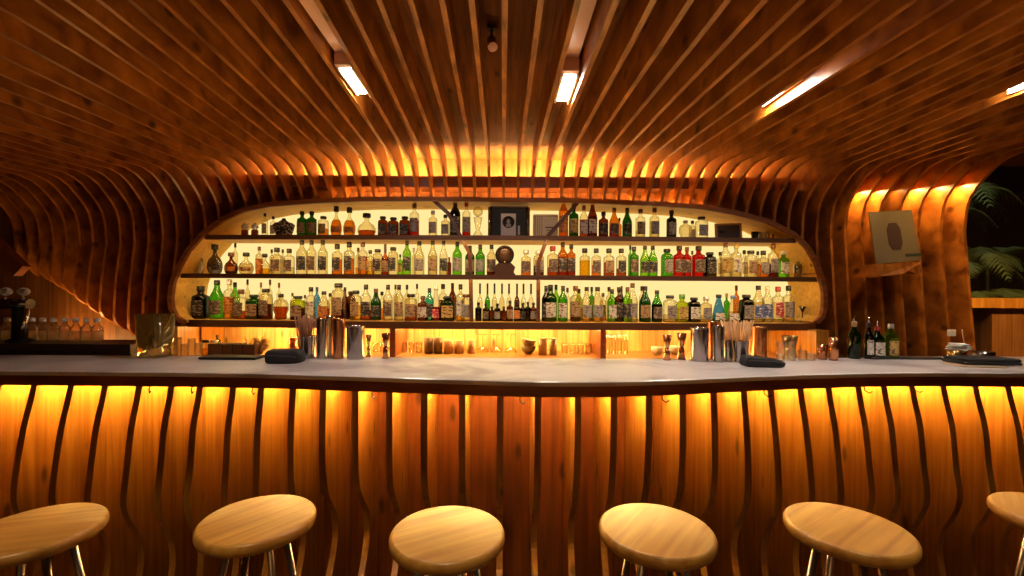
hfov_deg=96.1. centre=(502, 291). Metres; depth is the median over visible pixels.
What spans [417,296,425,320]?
liquor bottle
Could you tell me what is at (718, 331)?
tin
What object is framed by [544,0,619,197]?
rib
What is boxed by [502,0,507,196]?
rib
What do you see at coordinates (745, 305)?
liquor bottle
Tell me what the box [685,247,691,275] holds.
liquor bottle
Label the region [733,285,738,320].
liquor bottle
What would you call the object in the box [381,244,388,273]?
liquor bottle
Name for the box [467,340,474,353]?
clay pot
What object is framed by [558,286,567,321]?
liquor bottle
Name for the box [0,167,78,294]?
rib
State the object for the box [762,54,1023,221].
rib
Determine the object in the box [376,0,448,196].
rib
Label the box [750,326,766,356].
tin
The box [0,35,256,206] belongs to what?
rib
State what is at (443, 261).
liquor bottle
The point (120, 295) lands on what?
rib
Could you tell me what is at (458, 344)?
clay pot
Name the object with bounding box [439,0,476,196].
rib
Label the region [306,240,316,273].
liquor bottle
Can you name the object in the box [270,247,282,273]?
liquor bottle
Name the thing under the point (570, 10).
rib
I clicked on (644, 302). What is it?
liquor bottle
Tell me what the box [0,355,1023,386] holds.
countertop
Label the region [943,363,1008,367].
paper slip
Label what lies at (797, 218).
rib
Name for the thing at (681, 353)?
cup
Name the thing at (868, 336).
liquor bottle
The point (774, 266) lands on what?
liquor bottle
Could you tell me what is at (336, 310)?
liquor bottle
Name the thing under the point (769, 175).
rib
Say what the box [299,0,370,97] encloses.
ceiling lamp
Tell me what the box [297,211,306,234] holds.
liquor bottle
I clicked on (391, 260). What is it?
liquor bottle
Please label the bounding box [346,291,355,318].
liquor bottle
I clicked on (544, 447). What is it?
bar counter
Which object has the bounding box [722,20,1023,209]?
rib
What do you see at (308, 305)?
liquor bottle
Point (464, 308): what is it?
liquor bottle
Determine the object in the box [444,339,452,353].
clay pot
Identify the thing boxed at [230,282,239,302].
liquor bottle
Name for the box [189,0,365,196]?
rib
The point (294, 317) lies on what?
straw
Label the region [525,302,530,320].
liquor bottle
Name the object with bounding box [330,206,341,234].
liquor bottle
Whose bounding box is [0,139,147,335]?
rib
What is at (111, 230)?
rib
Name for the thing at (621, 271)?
liquor bottle
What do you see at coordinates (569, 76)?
ceiling lamp
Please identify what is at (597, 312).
liquor bottle
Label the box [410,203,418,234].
liquor bottle
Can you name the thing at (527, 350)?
bowl
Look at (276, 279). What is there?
shelf
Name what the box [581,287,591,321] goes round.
liquor bottle
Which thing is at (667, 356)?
cup
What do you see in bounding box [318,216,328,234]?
liquor bottle
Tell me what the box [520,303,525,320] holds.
liquor bottle
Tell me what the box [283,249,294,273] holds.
liquor bottle
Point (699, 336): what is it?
tin
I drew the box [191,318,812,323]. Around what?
shelf
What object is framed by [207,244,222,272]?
liquor bottle
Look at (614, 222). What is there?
liquor bottle
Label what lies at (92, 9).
rib
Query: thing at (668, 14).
rib
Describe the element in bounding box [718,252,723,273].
liquor bottle
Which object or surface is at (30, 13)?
rib
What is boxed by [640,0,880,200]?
rib
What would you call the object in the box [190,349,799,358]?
countertop
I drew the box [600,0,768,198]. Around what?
rib
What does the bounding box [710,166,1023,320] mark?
wall
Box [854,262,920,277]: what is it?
board
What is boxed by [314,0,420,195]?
rib
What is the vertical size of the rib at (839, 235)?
1.625 m
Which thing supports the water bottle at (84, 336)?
on the ledge
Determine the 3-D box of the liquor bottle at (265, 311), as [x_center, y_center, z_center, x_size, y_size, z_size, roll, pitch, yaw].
[-1.960,0.099,3.802,0.095,0.254,0.098,0,0,2]
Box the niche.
[167,196,827,330]
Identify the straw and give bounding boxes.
[294,317,299,348]
[298,317,301,348]
[729,323,734,359]
[734,321,735,347]
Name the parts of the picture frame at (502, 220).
post, case frame, post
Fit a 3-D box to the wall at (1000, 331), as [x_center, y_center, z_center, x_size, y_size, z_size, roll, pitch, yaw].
[0.300,-0.003,3.860,10.600,2.850,0.160,0,0,0]
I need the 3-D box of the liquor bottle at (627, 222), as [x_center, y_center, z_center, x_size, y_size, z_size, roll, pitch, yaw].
[1.016,-0.562,3.763,0.077,0.251,0.080,0,0,-4]
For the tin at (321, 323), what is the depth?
2.35 m
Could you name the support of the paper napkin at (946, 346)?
on the paper napkin at (947, 347)
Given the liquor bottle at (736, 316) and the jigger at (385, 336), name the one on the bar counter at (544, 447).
the jigger at (385, 336)
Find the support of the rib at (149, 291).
attached to the ceiling
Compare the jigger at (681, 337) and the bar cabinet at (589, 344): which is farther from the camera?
the bar cabinet at (589, 344)
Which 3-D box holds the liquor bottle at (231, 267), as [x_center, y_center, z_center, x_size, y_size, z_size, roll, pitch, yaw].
[-2.257,-0.238,3.819,0.111,0.180,0.069,0,0,1]
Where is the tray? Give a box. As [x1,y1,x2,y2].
[198,354,264,359]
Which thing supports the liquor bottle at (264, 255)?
on the niche
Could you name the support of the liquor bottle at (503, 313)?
on the niche
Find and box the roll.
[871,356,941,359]
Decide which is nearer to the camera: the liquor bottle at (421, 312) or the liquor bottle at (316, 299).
the liquor bottle at (421, 312)
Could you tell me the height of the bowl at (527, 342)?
0.080 m
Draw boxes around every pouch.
[265,348,305,363]
[739,354,785,367]
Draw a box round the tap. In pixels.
[0,287,35,342]
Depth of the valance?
3.66 m
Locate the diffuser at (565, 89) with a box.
[557,77,573,100]
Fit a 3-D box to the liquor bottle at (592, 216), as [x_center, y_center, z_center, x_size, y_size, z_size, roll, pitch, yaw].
[0.731,-0.596,3.756,0.077,0.316,0.080,0,0,-4]
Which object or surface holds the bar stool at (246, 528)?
on the floor
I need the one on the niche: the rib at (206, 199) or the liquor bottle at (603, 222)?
the liquor bottle at (603, 222)
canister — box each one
[538,337,546,354]
[549,338,556,354]
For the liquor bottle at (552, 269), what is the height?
0.242 m
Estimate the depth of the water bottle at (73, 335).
2.65 m
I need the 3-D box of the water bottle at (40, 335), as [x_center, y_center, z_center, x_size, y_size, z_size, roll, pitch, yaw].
[-2.661,0.215,2.660,0.057,0.136,0.058,0,0,0]
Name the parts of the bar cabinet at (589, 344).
panel, panel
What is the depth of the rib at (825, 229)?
3.62 m
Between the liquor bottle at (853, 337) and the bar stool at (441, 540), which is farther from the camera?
the liquor bottle at (853, 337)
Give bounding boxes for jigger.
[366,335,371,356]
[381,333,389,358]
[663,335,671,360]
[677,333,686,359]
[781,335,791,358]
[790,335,797,357]
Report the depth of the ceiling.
2.35 m
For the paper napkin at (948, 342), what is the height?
0.006 m
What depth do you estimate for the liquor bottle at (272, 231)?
3.78 m
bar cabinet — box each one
[0,349,160,355]
[165,324,828,358]
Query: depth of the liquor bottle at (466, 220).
3.72 m
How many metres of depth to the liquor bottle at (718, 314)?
3.77 m
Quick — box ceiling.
[341,0,1023,166]
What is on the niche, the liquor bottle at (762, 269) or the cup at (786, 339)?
the liquor bottle at (762, 269)
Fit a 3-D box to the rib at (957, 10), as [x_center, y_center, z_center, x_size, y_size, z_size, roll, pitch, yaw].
[1.488,-0.892,1.701,0.021,0.408,4.201,0,0,0]
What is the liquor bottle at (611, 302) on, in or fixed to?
on the niche
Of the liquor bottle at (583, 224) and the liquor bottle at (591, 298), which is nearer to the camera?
the liquor bottle at (583, 224)
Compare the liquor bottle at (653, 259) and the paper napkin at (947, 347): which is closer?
the paper napkin at (947, 347)
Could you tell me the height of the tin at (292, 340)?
0.148 m
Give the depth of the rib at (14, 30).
2.25 m
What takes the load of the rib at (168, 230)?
attached to the ceiling
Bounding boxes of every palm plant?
[967,197,998,232]
[967,246,1023,290]
[968,252,1023,282]
[970,182,1023,220]
[971,291,1005,297]
[972,288,1023,297]
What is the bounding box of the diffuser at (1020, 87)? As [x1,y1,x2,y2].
[1009,83,1023,89]
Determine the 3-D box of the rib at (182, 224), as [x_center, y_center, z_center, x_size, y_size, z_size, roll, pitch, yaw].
[-2.618,-0.590,1.719,0.021,0.944,4.238,0,0,0]
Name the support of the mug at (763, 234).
on the niche
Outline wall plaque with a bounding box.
[868,210,921,263]
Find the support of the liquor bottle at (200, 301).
on the niche
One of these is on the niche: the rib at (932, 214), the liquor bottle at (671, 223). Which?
the liquor bottle at (671, 223)
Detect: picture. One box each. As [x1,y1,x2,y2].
[533,214,557,235]
[714,223,741,237]
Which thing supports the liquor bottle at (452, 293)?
on the niche
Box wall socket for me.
[947,330,955,335]
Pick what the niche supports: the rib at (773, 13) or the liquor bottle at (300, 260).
the liquor bottle at (300, 260)
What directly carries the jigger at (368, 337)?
on the bar counter at (544, 447)
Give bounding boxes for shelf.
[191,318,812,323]
[218,240,785,246]
[275,278,769,281]
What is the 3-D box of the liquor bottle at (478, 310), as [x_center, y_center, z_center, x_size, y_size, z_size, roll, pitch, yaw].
[-0.201,0.161,3.751,0.053,0.152,0.053,0,0,-2]
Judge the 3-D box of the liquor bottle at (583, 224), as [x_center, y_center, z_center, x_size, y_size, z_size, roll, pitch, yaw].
[0.659,-0.572,3.755,0.069,0.267,0.072,0,0,0]
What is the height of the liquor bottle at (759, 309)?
0.304 m
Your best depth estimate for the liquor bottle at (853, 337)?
2.48 m
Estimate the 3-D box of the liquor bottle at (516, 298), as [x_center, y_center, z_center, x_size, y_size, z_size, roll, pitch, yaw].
[0.118,0.084,3.880,0.046,0.310,0.046,0,0,5]
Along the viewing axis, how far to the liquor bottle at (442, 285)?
3.89 m
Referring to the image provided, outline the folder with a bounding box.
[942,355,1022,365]
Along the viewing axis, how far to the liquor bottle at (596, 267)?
3.72 m
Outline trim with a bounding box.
[972,298,1023,307]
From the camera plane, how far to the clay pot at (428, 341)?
3.92 m
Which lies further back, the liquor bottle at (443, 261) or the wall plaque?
the liquor bottle at (443, 261)
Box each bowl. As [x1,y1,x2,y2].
[521,346,535,353]
[522,338,535,346]
[651,346,664,354]
[669,346,678,353]
[971,350,995,355]
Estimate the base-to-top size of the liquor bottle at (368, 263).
0.202 m
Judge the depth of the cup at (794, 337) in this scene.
2.51 m
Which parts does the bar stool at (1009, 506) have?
seat, leg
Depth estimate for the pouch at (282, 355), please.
2.20 m
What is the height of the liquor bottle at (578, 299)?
0.269 m
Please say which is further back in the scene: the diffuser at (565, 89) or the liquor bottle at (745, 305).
the liquor bottle at (745, 305)
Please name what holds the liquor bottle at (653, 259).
on the niche
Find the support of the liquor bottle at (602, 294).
on the niche
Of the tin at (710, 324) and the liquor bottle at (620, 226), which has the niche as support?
the liquor bottle at (620, 226)
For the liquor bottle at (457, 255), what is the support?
on the niche
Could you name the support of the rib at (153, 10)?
attached to the ceiling
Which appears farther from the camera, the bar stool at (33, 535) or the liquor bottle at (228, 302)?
the liquor bottle at (228, 302)
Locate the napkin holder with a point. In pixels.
(949, 352)
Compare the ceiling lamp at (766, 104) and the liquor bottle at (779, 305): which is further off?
the liquor bottle at (779, 305)
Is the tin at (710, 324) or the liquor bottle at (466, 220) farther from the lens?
the liquor bottle at (466, 220)
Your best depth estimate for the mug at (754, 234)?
3.79 m
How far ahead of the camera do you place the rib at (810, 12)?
1.94 m
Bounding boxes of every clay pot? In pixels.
[424,337,432,353]
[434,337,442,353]
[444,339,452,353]
[454,340,463,353]
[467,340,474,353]
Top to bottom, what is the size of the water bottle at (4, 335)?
0.136 m
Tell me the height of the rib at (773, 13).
0.382 m
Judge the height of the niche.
1.050 m
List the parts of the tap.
spout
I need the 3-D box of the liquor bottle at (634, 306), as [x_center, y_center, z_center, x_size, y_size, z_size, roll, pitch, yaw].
[1.060,0.086,3.764,0.085,0.317,0.088,0,0,-2]
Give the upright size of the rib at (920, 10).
0.402 m
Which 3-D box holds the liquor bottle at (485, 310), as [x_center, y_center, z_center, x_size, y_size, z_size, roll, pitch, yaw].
[-0.140,0.165,3.749,0.053,0.144,0.055,0,0,2]
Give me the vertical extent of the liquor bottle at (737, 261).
0.278 m
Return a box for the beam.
[0,237,30,275]
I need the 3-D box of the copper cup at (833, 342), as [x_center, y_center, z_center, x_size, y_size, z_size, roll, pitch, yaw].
[1.740,0.299,2.420,0.047,0.121,0.047,0,0,0]
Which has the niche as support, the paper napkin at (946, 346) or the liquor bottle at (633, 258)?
the liquor bottle at (633, 258)
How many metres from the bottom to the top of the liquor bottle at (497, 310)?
0.144 m
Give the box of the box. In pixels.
[208,342,261,354]
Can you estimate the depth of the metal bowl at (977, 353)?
2.43 m
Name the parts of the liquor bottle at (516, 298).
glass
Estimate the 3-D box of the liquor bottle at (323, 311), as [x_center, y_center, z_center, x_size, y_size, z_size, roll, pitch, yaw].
[-1.472,0.111,3.779,0.094,0.236,0.097,0,0,0]
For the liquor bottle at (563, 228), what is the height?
0.340 m
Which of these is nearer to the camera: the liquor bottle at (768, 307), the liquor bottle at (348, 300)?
the liquor bottle at (768, 307)
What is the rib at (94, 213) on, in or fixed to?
attached to the ceiling
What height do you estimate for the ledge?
0.055 m
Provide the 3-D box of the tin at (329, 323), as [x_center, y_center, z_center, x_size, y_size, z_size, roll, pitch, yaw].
[-0.913,0.235,2.430,0.052,0.217,0.052,0,0,0]
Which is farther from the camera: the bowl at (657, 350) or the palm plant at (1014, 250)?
the palm plant at (1014, 250)
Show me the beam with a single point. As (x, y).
(10, 259)
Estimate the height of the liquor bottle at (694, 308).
0.203 m
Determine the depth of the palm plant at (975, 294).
4.18 m
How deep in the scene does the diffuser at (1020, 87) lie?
2.20 m
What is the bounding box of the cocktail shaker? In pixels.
[793,261,802,276]
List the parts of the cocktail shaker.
lid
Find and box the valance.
[218,175,799,193]
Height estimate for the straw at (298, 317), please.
0.204 m
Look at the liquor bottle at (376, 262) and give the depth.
3.73 m
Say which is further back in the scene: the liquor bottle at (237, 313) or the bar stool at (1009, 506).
the liquor bottle at (237, 313)
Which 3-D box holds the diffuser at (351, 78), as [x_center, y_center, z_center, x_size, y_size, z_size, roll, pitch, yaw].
[-0.735,-1.040,2.288,0.050,0.010,0.225,0,0,0]
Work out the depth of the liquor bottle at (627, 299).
3.73 m
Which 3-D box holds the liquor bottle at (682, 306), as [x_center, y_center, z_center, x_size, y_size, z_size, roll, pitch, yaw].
[1.470,0.133,3.779,0.089,0.228,0.091,0,0,2]
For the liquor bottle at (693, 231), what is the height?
0.177 m
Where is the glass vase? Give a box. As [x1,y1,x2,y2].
[135,313,174,358]
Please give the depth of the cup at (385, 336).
2.39 m
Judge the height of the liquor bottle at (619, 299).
0.284 m
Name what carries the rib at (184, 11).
attached to the ceiling
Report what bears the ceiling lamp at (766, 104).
attached to the ceiling
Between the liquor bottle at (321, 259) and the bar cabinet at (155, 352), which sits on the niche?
the liquor bottle at (321, 259)
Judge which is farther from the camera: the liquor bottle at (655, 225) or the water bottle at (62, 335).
the liquor bottle at (655, 225)
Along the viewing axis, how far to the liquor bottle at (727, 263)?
3.76 m
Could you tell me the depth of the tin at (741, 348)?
2.32 m
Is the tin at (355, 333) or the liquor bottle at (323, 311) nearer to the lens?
the tin at (355, 333)
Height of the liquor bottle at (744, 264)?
0.238 m
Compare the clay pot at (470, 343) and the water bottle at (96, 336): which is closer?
the water bottle at (96, 336)
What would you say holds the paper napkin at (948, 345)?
on the paper napkin at (946, 346)
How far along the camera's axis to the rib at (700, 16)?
1.96 m
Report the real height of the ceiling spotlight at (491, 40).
0.127 m
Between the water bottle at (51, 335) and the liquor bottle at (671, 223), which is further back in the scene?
the liquor bottle at (671, 223)
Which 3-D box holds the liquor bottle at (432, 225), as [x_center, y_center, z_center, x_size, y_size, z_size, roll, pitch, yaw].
[-0.572,-0.555,3.753,0.069,0.218,0.072,0,0,1]
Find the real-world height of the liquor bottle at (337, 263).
0.252 m
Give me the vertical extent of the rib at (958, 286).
1.588 m
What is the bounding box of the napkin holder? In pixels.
[946,349,966,354]
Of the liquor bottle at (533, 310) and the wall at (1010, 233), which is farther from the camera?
the wall at (1010, 233)
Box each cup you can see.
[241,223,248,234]
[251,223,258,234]
[366,335,371,346]
[366,347,370,356]
[381,333,389,346]
[382,347,388,358]
[663,335,671,348]
[663,349,670,360]
[677,333,686,347]
[677,347,685,359]
[781,335,791,347]
[782,348,791,358]
[790,348,797,357]
[791,335,797,347]
[817,344,827,359]
[828,337,838,360]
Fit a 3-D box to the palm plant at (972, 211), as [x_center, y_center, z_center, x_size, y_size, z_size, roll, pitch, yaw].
[4.350,0.258,4.587,1.026,2.379,0.728,0,0,0]
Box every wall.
[0,159,1023,357]
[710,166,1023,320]
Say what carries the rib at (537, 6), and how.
attached to the ceiling
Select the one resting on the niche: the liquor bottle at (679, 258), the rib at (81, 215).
the liquor bottle at (679, 258)
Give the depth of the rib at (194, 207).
3.01 m
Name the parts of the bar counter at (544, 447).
panel, edge trim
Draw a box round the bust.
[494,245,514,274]
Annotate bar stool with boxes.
[0,503,108,575]
[192,495,315,575]
[389,506,504,575]
[599,503,717,575]
[783,502,921,575]
[987,492,1023,575]
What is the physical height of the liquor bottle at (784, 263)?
0.222 m
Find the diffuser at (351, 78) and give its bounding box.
[342,71,366,93]
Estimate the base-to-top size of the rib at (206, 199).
0.634 m
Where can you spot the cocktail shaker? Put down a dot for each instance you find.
(797, 268)
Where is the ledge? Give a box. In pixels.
[0,340,162,354]
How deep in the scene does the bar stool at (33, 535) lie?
1.27 m
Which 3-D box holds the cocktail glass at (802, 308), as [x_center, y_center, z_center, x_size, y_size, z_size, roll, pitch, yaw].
[2.496,0.183,3.835,0.059,0.129,0.060,0,0,0]
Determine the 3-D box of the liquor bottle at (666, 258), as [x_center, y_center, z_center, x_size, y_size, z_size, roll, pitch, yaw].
[1.345,-0.239,3.774,0.086,0.227,0.089,0,0,-3]
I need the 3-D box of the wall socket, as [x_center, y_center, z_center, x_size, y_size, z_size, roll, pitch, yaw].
[3.276,0.299,3.360,0.060,0.048,0.012,0,0,0]
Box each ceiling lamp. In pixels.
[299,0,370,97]
[554,0,596,104]
[762,79,802,106]
[1007,83,1023,94]
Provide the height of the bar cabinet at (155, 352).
1.064 m
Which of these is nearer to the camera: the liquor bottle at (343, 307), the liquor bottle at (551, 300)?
the liquor bottle at (551, 300)
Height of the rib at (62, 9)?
0.515 m
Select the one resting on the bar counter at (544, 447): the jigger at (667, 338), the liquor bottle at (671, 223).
the jigger at (667, 338)
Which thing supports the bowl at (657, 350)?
on the bar cabinet at (589, 344)
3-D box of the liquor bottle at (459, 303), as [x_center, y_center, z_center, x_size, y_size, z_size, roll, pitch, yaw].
[-0.347,0.086,3.750,0.069,0.299,0.072,0,0,5]
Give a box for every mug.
[751,231,759,237]
[759,231,769,237]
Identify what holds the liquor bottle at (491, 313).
on the niche
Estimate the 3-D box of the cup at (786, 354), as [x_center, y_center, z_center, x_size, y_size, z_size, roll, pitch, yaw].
[1.529,0.330,2.480,0.045,0.057,0.045,0,0,0]
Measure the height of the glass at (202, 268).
0.134 m
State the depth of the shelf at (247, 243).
3.92 m
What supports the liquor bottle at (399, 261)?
on the niche
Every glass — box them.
[197,258,203,272]
[798,306,806,321]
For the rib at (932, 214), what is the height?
1.589 m
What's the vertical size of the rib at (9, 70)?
0.489 m
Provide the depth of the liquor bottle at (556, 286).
3.88 m
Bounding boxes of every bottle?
[0,317,10,340]
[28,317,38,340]
[36,317,49,340]
[47,318,60,340]
[58,318,71,341]
[69,318,80,341]
[79,318,91,341]
[91,318,103,341]
[191,286,208,318]
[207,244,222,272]
[209,280,223,318]
[223,279,235,318]
[224,252,237,273]
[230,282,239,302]
[232,289,245,318]
[238,252,253,272]
[245,294,260,319]
[255,247,262,273]
[258,289,272,319]
[261,253,269,272]
[262,213,265,232]
[270,216,274,233]
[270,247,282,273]
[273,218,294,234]
[273,294,287,319]
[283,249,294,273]
[290,296,304,319]
[296,240,307,273]
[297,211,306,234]
[305,287,315,316]
[306,211,316,234]
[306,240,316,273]
[313,287,319,318]
[317,240,327,273]
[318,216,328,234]
[318,291,329,318]
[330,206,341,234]
[331,283,345,317]
[332,244,342,273]
[341,287,346,317]
[343,207,355,234]
[343,242,354,273]
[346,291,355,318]
[350,290,361,319]
[357,213,375,234]
[358,242,367,273]
[360,284,369,319]
[366,250,373,273]
[370,289,380,320]
[372,249,382,273]
[378,216,387,234]
[380,292,384,318]
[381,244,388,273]
[383,285,390,320]
[388,217,398,234]
[388,247,397,270]
[394,285,403,320]
[398,254,401,273]
[399,216,409,234]
[402,240,410,273]
[404,294,416,320]
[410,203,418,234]
[414,241,424,270]
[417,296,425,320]
[425,288,433,320]
[428,210,436,234]
[428,240,437,270]
[432,286,439,320]
[439,241,446,270]
[439,284,444,306]
[440,296,454,320]
[441,214,449,234]
[447,257,450,274]
[449,283,455,319]
[450,202,459,234]
[452,241,461,274]
[456,284,464,320]
[460,294,469,319]
[462,203,469,234]
[465,246,474,274]
[475,245,484,274]
[475,302,481,320]
[483,303,488,320]
[485,283,489,310]
[487,245,494,274]
[489,306,494,320]
[494,303,500,320]
[501,306,506,320]
[507,301,512,320]
[514,284,519,306]
[514,302,519,320]
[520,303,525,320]
[521,250,530,274]
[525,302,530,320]
[530,303,535,321]
[533,251,543,274]
[542,286,547,321]
[546,285,556,321]
[547,246,557,274]
[554,285,558,320]
[558,242,566,274]
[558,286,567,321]
[559,196,567,235]
[567,244,575,274]
[569,204,578,235]
[570,286,580,321]
[575,289,582,320]
[579,205,587,235]
[579,248,589,274]
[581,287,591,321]
[588,205,596,235]
[589,287,594,320]
[591,248,600,275]
[591,287,602,321]
[598,211,607,235]
[599,293,605,320]
[603,248,613,275]
[607,289,616,321]
[609,208,618,235]
[615,287,622,321]
[616,248,625,275]
[618,218,621,235]
[622,208,631,235]
[623,287,631,321]
[628,245,630,275]
[629,247,638,275]
[630,283,637,321]
[635,209,644,235]
[639,286,650,321]
[640,246,649,275]
[649,208,659,233]
[649,246,657,275]
[651,290,662,321]
[661,249,672,275]
[663,295,676,321]
[666,210,676,236]
[673,246,684,275]
[675,294,688,321]
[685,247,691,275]
[688,297,700,321]
[690,221,695,236]
[692,246,705,275]
[695,216,707,235]
[700,296,711,318]
[705,252,716,275]
[712,294,725,322]
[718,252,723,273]
[723,243,731,272]
[724,293,729,320]
[726,295,739,322]
[733,243,741,276]
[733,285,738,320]
[738,295,753,322]
[740,250,747,273]
[744,250,757,276]
[755,286,764,322]
[757,251,768,276]
[762,287,772,322]
[769,244,778,276]
[775,287,783,322]
[778,251,789,276]
[785,286,794,322]
[847,315,860,358]
[864,316,873,358]
[873,321,884,358]
[883,324,898,358]
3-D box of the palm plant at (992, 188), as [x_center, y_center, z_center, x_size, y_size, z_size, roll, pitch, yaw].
[4.886,0.149,4.976,1.056,2.602,0.820,0,0,0]
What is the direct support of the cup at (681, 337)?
on the jigger at (681, 337)
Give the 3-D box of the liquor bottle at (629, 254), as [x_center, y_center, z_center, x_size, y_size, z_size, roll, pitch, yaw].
[1.083,-0.262,3.915,0.038,0.270,0.038,0,0,-6]
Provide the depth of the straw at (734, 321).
2.33 m
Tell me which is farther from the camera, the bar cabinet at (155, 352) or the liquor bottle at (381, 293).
the liquor bottle at (381, 293)
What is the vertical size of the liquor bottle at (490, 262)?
0.250 m
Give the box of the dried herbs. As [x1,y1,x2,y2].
[242,337,269,353]
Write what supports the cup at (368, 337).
on the jigger at (368, 337)
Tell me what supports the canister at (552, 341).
on the bar cabinet at (589, 344)
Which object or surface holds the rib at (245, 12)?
attached to the ceiling
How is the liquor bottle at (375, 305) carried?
on the niche
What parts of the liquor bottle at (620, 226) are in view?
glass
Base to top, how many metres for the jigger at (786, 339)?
0.124 m
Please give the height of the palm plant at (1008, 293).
1.491 m
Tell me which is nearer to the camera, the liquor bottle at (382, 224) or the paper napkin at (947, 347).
the paper napkin at (947, 347)
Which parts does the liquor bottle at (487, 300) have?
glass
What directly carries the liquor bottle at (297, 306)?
on the niche
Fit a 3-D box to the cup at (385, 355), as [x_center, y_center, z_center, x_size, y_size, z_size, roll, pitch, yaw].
[-0.612,0.316,2.400,0.039,0.060,0.039,0,0,0]
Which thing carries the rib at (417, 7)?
attached to the ceiling
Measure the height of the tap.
0.308 m
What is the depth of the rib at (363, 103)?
2.50 m
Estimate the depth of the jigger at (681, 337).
2.42 m
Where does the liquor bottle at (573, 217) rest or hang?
on the niche
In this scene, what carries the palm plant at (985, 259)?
on the floor
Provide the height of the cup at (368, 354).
0.054 m
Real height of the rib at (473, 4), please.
0.417 m
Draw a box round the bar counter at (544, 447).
[0,355,1023,575]
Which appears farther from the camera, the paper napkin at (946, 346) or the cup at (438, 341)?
the cup at (438, 341)
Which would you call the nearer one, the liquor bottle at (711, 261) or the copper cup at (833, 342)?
the copper cup at (833, 342)
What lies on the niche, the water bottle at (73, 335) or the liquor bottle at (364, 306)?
the liquor bottle at (364, 306)
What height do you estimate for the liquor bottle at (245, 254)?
0.180 m
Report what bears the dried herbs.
in the box
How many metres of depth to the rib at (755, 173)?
2.42 m
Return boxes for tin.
[289,337,296,348]
[301,335,315,358]
[316,318,327,358]
[325,316,335,357]
[332,318,345,358]
[346,325,364,359]
[690,327,708,361]
[707,321,720,359]
[713,326,724,362]
[724,340,732,361]
[733,340,748,362]
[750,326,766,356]
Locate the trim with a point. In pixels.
(976, 302)
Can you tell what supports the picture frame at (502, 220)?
on the niche
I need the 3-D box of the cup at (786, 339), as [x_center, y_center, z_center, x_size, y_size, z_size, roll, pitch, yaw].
[1.530,0.268,2.480,0.053,0.067,0.053,0,0,0]
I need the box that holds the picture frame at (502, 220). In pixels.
[488,206,529,235]
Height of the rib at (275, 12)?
0.476 m
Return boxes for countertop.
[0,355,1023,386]
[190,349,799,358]
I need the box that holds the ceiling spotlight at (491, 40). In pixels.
[487,24,497,51]
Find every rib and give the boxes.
[0,0,284,201]
[0,10,270,203]
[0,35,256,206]
[0,57,243,211]
[0,75,230,218]
[0,89,217,228]
[0,102,203,254]
[0,116,189,272]
[0,124,175,351]
[0,132,161,313]
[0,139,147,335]
[0,145,132,330]
[0,151,118,322]
[0,157,104,313]
[0,162,91,304]
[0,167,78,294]
[0,171,64,289]
[0,175,51,281]
[0,182,39,275]
[0,192,25,260]
[34,0,297,200]
[65,0,311,198]
[96,0,325,198]
[127,0,337,197]
[158,0,351,196]
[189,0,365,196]
[220,0,378,196]
[251,0,392,196]
[282,0,406,195]
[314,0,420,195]
[345,0,434,195]
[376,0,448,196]
[408,0,462,196]
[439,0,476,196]
[468,0,490,196]
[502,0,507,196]
[516,0,543,196]
[530,0,580,197]
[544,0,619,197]
[558,0,656,197]
[572,0,693,197]
[586,0,730,198]
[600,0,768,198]
[614,0,805,199]
[627,0,842,199]
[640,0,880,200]
[654,0,917,201]
[668,0,954,202]
[682,0,992,203]
[695,0,1023,204]
[709,4,1023,206]
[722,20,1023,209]
[736,33,1023,212]
[749,45,1023,216]
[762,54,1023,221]
[776,63,1023,228]
[790,71,1023,238]
[802,89,1023,274]
[816,94,1023,356]
[832,104,1023,355]
[847,113,1023,355]
[863,121,1023,335]
[882,129,1023,355]
[901,135,1023,355]
[920,142,1023,355]
[942,147,1023,354]
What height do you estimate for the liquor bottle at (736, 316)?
0.221 m
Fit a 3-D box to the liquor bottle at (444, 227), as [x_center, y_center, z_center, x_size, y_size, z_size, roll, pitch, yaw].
[-0.470,-0.538,3.752,0.069,0.185,0.072,0,0,5]
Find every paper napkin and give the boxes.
[945,347,967,350]
[946,346,971,349]
[948,342,968,345]
[948,345,972,347]
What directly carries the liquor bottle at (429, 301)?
on the niche
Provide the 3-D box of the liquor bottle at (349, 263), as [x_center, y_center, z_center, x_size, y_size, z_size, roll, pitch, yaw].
[-1.261,-0.276,3.771,0.074,0.268,0.077,0,0,4]
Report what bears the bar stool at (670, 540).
on the floor
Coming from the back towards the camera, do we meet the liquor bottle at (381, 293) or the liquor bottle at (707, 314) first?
the liquor bottle at (381, 293)
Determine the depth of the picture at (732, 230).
3.82 m
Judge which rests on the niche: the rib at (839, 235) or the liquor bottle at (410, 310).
the liquor bottle at (410, 310)

